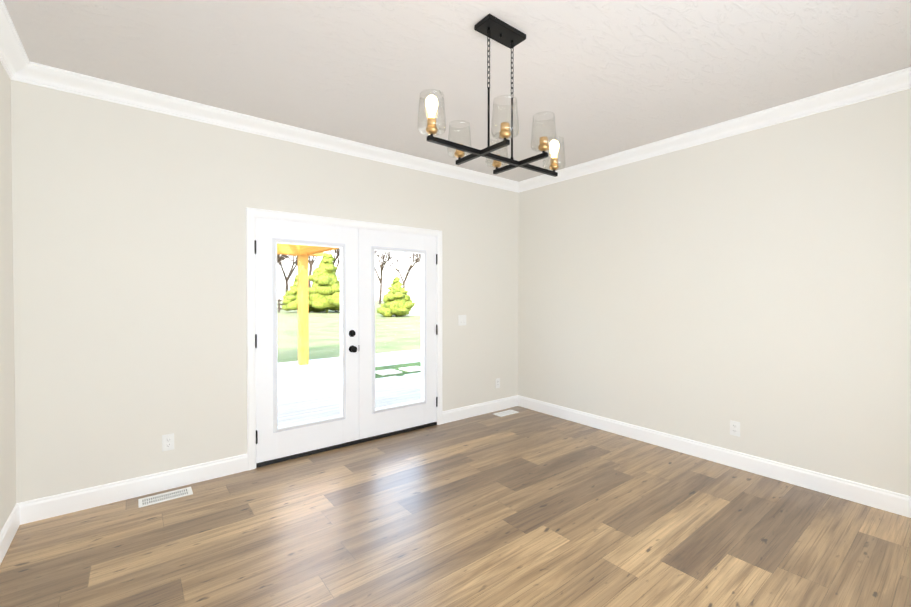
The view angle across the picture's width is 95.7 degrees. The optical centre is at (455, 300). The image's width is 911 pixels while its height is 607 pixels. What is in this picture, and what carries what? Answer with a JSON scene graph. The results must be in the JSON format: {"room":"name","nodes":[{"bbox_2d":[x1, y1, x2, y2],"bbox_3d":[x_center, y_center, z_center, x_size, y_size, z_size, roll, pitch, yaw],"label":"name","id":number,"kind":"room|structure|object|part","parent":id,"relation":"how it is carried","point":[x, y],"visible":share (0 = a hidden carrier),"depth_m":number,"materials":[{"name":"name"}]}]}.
{"room":"empty dining room","nodes":[
{"label":"empty dining room","id":0,"kind":"room"},
{"bbox_2d":[0,61,15,531],"bbox_3d":[-1.457,-0.011,0.823,0.150,2.800,4.445,-1,1,-38],"label":"wall","id":1,"kind":"structure","parent":0,"point":[7,446],"depth_m":2.36,"materials":[{"name":"white paint"}]},
{"bbox_2d":[0,502,23,564],"bbox_3d":[-1.401,1.322,0.903,0.015,0.132,4.115,-1,1,-38],"label":"baseboard","id":2,"kind":"structure","parent":1,"relation":"attached to","point":[16,518],"depth_m":2.34,"materials":[{"name":"white wood"}]},
{"bbox_2d":[0,0,35,83],"bbox_3d":[-1.369,-1.362,0.892,0.094,0.100,3.930,-1,1,-38],"label":"crown molding","id":3,"kind":"structure","parent":1,"relation":"attached to","point":[17,64],"depth_m":2.29,"materials":[{"name":"white wood"}]},
{"bbox_2d":[11,80,517,502],"bbox_3d":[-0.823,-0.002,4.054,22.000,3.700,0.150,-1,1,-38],"label":"wall","id":4,"kind":"structure","parent":0,"point":[129,281],"depth_m":2.95,"materials":[{"name":"white paint"}]},
{"bbox_2d":[24,454,247,523],"bbox_3d":[-2.158,1.296,2.916,1.253,0.132,0.015,-1,1,-38],"label":"baseboard","id":5,"kind":"structure","parent":4,"relation":"attached to","point":[29,511],"depth_m":2.84,"materials":[{"name":"white wood"}]},
{"bbox_2d":[162,433,173,451],"bbox_3d":[-2.077,1.024,2.980,0.072,0.118,0.009,-1,1,-38],"label":"electrical outlet","id":6,"kind":"object","parent":4,"relation":"attached to","point":[167,442],"visible":1,"depth_m":2.98,"materials":[{"name":"white plastic"}]},
{"bbox_2d":[15,62,519,192],"bbox_3d":[-0.913,-1.399,3.811,4.420,0.100,0.094,-1,1,-38],"label":"crown molding","id":7,"kind":"structure","parent":4,"relation":"attached to","point":[44,75],"depth_m":3.18,"materials":[{"name":"white wood"}]},
{"bbox_2d":[246,207,441,470],"bbox_3d":[-0.951,0.299,3.944,1.932,2.100,0.170,-1,1,-38],"label":"door frame","id":8,"kind":"structure","parent":4,"relation":"attached to","point":[251,213],"depth_m":3.66,"materials":[{"name":"white wood"}]},
{"bbox_3d":[-1.263,0.288,3.614,0.637,1.624,0.019,-1,1,-38],"label":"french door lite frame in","id":9,"kind":"part","parent":8,"relation":"part of","materials":[{"name":"white wood"}]},
{"bbox_3d":[-0.556,0.281,4.170,0.637,1.624,0.019,-1,1,-38],"label":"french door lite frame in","id":10,"kind":"part","parent":8,"relation":"part of","materials":[{"name":"white wood"}]},
{"bbox_2d":[254,217,437,462],"bbox_3d":[-0.922,0.317,3.908,1.812,1.997,0.062,-1,1,-38],"label":"door leaf","id":11,"kind":"structure","parent":4,"relation":"in","point":[270,445],"depth_m":3.54,"materials":[{"name":"white wood"}]},
{"bbox_3d":[-0.916,0.330,3.900,1.812,1.652,0.042,-1,1,-38],"label":"french door hinges","id":12,"kind":"part","parent":11,"relation":"part of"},
{"bbox_2d":[256,422,436,467],"bbox_3d":[-0.965,1.335,3.975,1.800,0.032,0.184,-1,1,-38],"label":"door sill","id":13,"kind":"structure","parent":4,"relation":"attached to","point":[286,458],"depth_m":3.79,"materials":[{"name":"black metal"}]},
{"bbox_2d":[279,247,421,419],"bbox_3d":[-0.927,0.285,3.914,1.472,1.560,0.187,-1,1,-38],"label":"french door","id":14,"kind":"structure","parent":4,"relation":"in","point":[352,333],"depth_m":3.83,"materials":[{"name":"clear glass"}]},
{"bbox_3d":[-1.280,0.288,3.636,0.573,1.560,0.006,-1,1,-38],"label":"glass","id":15,"kind":"part","parent":14,"relation":"part of","materials":[{"name":"clear glass"}]},
{"bbox_3d":[-0.981,0.378,3.873,0.066,0.211,0.187,-1,1,-38],"label":"knob","id":16,"kind":"part","parent":14,"relation":"part of","materials":[{"name":"black metal"}]},
{"bbox_2d":[358,229,435,438],"bbox_3d":[-0.574,0.314,4.192,0.895,1.997,0.045,-1,1,-38],"label":"door leaf","id":17,"kind":"structure","parent":4,"relation":"in","point":[371,424],"depth_m":4.12,"materials":[{"name":"white wood"}]},
{"bbox_2d":[458,315,465,325],"bbox_3d":[0.079,0.220,4.663,0.116,0.118,0.011,-1,1,-38],"label":"double light switch","id":18,"kind":"object","parent":4,"relation":"attached to","point":[461,319],"visible":1,"depth_m":4.65,"materials":[{"name":"white plastic"}]},
{"bbox_2d":[442,395,519,423],"bbox_3d":[0.312,1.272,4.857,1.165,0.132,0.015,-1,1,-38],"label":"baseboard","id":19,"kind":"structure","parent":4,"relation":"attached to","point":[456,414],"depth_m":4.82,"materials":[{"name":"white wood"}]},
{"bbox_2d":[495,378,499,387],"bbox_3d":[0.513,1.004,5.016,0.072,0.118,0.009,-1,1,-38],"label":"electrical outlet","id":20,"kind":"object","parent":4,"relation":"attached to","point":[497,382],"visible":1,"depth_m":5.01,"materials":[{"name":"white plastic"}]},
{"bbox_2d":[0,406,910,606],"bbox_3d":[0.367,1.431,2.219,4.720,0.120,4.355,-1,1,-38],"label":"floor","id":21,"kind":"structure","parent":0,"point":[524,507],"depth_m":2.39,"materials":[{"name":"brown wood"}]},
{"bbox_2d":[138,487,192,507],"bbox_3d":[-2.010,1.361,2.864,0.305,0.004,0.140,-1,1,-38],"label":"floor vent","id":22,"kind":"object","parent":21,"relation":"in","point":[162,497],"visible":1,"depth_m":2.85,"materials":[{"name":"white metal"}]},
{"bbox_2d":[494,410,518,416],"bbox_3d":[0.601,1.335,4.898,0.305,0.004,0.140,-1,1,-38],"label":"floor vent","id":23,"kind":"object","parent":21,"relation":"in","point":[505,413],"visible":1,"depth_m":4.88,"materials":[{"name":"white metal"}]},
{"bbox_2d":[3,0,910,181],"bbox_3d":[0.340,-1.489,2.217,4.720,0.120,4.445,-1,1,-38],"label":"ceiling","id":24,"kind":"structure","parent":0,"point":[600,78],"depth_m":2.45,"materials":[{"name":"white paint"}]},
{"bbox_2d":[417,13,565,176],"bbox_3d":[0.238,-1.084,2.177,1.019,0.688,0.479,-1,1,-38],"label":"chandelier","id":25,"kind":"object","parent":24,"relation":"hanging from","point":[494,28],"visible":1,"depth_m":2.12,"materials":[{"name":"black metal"}]},
{"bbox_2d":[518,89,910,495],"bbox_3d":[2.136,-0.047,3.648,0.150,2.800,4.445,-1,1,-38],"label":"wall","id":26,"kind":"structure","parent":0,"point":[756,283],"depth_m":3.29,"materials":[{"name":"white paint"}]},
{"bbox_2d":[520,396,910,517],"bbox_3d":[2.062,1.287,3.626,0.015,0.132,4.115,-1,1,-38],"label":"baseboard","id":27,"kind":"structure","parent":26,"relation":"attached to","point":[897,503],"depth_m":3.29,"materials":[{"name":"white wood"}]},
{"bbox_2d":[520,67,910,191],"bbox_3d":[2.032,-1.396,3.565,0.094,0.100,3.930,-1,1,-38],"label":"crown molding","id":28,"kind":"structure","parent":26,"relation":"attached to","point":[900,80],"depth_m":3.23,"materials":[{"name":"white wood"}]},
{"bbox_2d":[730,420,739,436],"bbox_3d":[2.275,1.040,3.357,0.009,0.118,0.072,-1,1,-38],"label":"electrical outlet","id":29,"kind":"object","parent":26,"relation":"attached to","point":[734,428],"visible":1,"depth_m":3.35,"materials":[{"name":"white plastic"}]},
{"label":"outside","id":30,"kind":"structure","parent":0,"visible":0},
{"bbox_2d":[277,248,420,425],"bbox_3d":[-26.477,-4.778,57.658,150.000,11.917,116.480,-1,1,-38],"label":"yard","id":31,"kind":"structure","parent":30,"point":[321,383],"depth_m":13.35,"materials":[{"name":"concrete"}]},
{"bbox_3d":[-15.954,0.439,39.487,8.140,1.350,3.500,-1,1,-38],"label":"fence rail","id":32,"kind":"part","parent":31,"relation":"part of","materials":[{"name":"wood"}]},
{"bbox_2d":[277,243,338,364],"bbox_3d":[-4.219,0.000,7.032,5.200,3.020,4.220,-1,1,-38],"label":"pergola","id":33,"kind":"object","parent":31,"relation":"on","point":[301,253],"depth_m":9.46,"materials":[{"name":"yellow wood"}]}
]}

